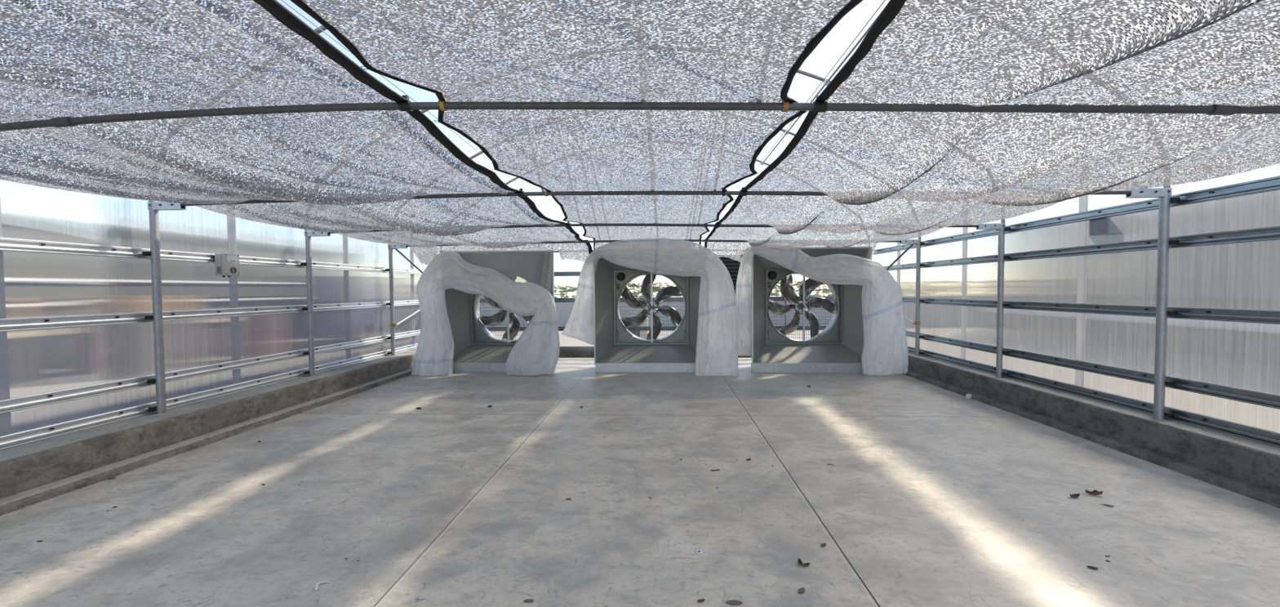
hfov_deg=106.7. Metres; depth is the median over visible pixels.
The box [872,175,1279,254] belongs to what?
rail
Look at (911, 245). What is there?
pipe
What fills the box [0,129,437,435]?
wall
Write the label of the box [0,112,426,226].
trim
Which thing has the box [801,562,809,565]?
dry leaf
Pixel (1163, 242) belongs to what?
wall post
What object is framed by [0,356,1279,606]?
floor
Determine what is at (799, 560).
dry leaf
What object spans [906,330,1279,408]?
rail
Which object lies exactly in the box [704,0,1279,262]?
shade net
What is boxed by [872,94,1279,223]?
trim
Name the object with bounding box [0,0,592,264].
shade net
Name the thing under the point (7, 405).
rail
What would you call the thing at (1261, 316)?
rail
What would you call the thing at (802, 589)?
dry leaf
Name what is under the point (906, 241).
roof truss
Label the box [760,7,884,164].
roof purlin
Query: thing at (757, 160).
roof truss
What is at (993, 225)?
roof truss
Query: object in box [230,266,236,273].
round vent
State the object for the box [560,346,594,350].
rail
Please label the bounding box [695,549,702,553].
cap
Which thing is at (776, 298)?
rail
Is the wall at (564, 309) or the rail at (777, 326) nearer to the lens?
the rail at (777, 326)
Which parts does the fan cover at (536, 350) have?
blade, blade, exhaust fan, frame, plate, blade, blade, blade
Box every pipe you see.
[394,248,422,272]
[395,309,420,325]
[886,243,915,269]
[903,315,915,324]
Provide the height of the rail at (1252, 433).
0.098 m
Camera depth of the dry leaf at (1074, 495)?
3.35 m
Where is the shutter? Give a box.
[717,254,742,293]
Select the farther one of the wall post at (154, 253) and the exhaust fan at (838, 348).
the exhaust fan at (838, 348)
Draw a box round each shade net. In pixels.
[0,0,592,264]
[289,0,862,249]
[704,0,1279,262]
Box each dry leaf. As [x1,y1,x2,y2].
[797,558,802,564]
[798,586,804,592]
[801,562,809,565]
[1068,493,1079,497]
[1082,488,1102,494]
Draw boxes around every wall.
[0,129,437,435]
[0,353,415,497]
[480,300,833,326]
[873,113,1279,431]
[907,355,1279,493]
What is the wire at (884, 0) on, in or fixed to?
attached to the shade net at (1021, 198)
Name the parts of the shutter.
louvre blade, louvre blade, louvre blade, louvre blade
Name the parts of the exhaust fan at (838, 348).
motor, blade, blade, blade, plate, frame, blade, blade, blade, fan cover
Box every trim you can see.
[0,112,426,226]
[0,348,416,461]
[0,368,412,505]
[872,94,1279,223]
[908,351,1279,454]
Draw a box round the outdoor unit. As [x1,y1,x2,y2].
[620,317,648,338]
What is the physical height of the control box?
0.266 m
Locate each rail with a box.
[0,237,423,274]
[0,299,418,331]
[0,328,420,413]
[0,342,417,449]
[480,296,833,302]
[485,324,827,330]
[511,271,799,276]
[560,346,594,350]
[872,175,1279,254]
[883,226,1279,270]
[902,297,1279,324]
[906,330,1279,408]
[907,345,1279,447]
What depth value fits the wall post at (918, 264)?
8.14 m
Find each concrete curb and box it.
[0,370,412,515]
[902,369,1279,507]
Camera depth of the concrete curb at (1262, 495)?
4.19 m
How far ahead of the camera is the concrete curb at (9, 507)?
4.23 m
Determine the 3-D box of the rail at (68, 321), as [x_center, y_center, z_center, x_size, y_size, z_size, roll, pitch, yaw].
[-4.919,0.217,1.944,0.044,0.098,17.390,0,2,3]
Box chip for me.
[523,598,533,602]
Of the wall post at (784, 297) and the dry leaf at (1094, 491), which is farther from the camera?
the wall post at (784, 297)
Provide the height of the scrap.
0.003 m
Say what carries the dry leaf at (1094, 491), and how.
on the floor
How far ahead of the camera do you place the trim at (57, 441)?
4.54 m
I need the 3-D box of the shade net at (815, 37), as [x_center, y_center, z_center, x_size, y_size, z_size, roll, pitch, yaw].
[-0.038,-0.994,4.719,2.050,0.267,8.294,0,2,3]
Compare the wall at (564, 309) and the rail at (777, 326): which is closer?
the rail at (777, 326)
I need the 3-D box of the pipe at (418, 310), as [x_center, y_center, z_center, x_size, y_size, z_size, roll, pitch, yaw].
[-4.375,0.098,9.572,0.040,0.556,1.930,0,2,3]
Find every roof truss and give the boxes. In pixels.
[304,46,1005,236]
[387,109,921,248]
[440,140,870,253]
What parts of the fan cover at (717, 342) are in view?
motor, blade, blade, blade, plate, exhaust fan, frame, blade, blade, blade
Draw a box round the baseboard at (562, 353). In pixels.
[559,350,751,356]
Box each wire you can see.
[281,0,591,239]
[704,0,885,237]
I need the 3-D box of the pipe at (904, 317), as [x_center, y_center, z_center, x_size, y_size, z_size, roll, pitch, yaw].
[4.746,0.045,9.126,0.040,0.556,1.930,0,2,3]
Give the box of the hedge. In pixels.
[480,279,831,297]
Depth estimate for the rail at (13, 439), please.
4.68 m
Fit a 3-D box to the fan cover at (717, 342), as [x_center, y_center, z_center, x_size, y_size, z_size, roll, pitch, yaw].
[0.188,0.039,8.747,3.169,2.362,1.533,0,2,12]
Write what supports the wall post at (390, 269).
on the trim at (57, 441)
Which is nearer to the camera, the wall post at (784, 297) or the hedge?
the wall post at (784, 297)
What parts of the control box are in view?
lid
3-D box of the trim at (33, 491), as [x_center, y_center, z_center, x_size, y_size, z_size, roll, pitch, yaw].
[-4.430,1.392,1.987,0.140,0.012,17.450,0,2,3]
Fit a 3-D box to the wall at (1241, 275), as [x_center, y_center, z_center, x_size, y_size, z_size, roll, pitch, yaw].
[4.580,-0.140,1.500,0.018,2.480,17.450,0,2,3]
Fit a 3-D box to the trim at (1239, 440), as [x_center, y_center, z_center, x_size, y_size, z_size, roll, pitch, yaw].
[4.579,1.304,1.546,0.520,0.411,17.450,0,2,3]
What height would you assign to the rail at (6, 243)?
0.098 m
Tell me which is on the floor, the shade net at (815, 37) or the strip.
the strip
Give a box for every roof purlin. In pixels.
[367,0,542,169]
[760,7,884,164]
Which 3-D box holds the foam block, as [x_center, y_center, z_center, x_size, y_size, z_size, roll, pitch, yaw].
[4.382,1.234,6.344,0.060,0.055,0.040,-1,2,-14]
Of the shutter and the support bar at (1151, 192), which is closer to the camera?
the support bar at (1151, 192)
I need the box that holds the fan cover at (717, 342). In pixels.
[561,237,737,376]
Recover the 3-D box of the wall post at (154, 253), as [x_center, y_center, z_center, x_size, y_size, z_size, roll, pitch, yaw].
[-4.708,0.050,4.626,0.110,2.053,0.120,0,2,3]
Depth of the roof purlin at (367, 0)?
5.27 m
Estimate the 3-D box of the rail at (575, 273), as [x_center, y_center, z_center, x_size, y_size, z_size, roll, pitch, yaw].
[0.233,-0.661,10.401,9.422,0.098,0.044,0,2,3]
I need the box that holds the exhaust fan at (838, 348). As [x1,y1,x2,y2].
[735,244,908,375]
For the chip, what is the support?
on the floor
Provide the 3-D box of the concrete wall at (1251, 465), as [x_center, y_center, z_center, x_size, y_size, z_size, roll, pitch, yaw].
[4.303,1.265,1.558,0.042,0.332,17.450,0,2,3]
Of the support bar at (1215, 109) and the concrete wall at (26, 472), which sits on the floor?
the concrete wall at (26, 472)
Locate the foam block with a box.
[965,393,972,398]
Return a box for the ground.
[489,329,822,346]
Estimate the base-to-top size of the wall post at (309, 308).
2.018 m
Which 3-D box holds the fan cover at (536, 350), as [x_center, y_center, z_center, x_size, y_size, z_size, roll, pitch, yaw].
[-2.716,0.062,8.807,2.652,2.353,1.385,0,2,3]
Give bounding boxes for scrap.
[725,599,742,604]
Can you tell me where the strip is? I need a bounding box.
[315,581,328,590]
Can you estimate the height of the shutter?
0.850 m
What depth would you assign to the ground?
15.42 m
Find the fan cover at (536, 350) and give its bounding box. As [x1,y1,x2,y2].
[411,249,559,375]
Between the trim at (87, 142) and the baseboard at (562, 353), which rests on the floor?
the baseboard at (562, 353)
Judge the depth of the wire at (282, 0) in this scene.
2.19 m
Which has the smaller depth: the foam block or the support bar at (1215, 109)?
the support bar at (1215, 109)
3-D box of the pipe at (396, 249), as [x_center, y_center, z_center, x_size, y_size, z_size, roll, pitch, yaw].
[-4.380,-0.631,9.550,0.040,0.846,1.932,0,2,3]
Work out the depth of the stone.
3.81 m
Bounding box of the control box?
[213,253,239,277]
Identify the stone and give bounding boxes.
[107,475,115,479]
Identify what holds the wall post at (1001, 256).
on the trim at (1239, 440)
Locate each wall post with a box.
[142,201,166,413]
[300,230,315,375]
[385,244,395,355]
[783,297,786,336]
[915,239,924,355]
[995,222,1010,377]
[1153,187,1180,419]
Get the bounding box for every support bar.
[0,0,1279,131]
[146,0,1172,210]
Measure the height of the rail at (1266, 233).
0.098 m

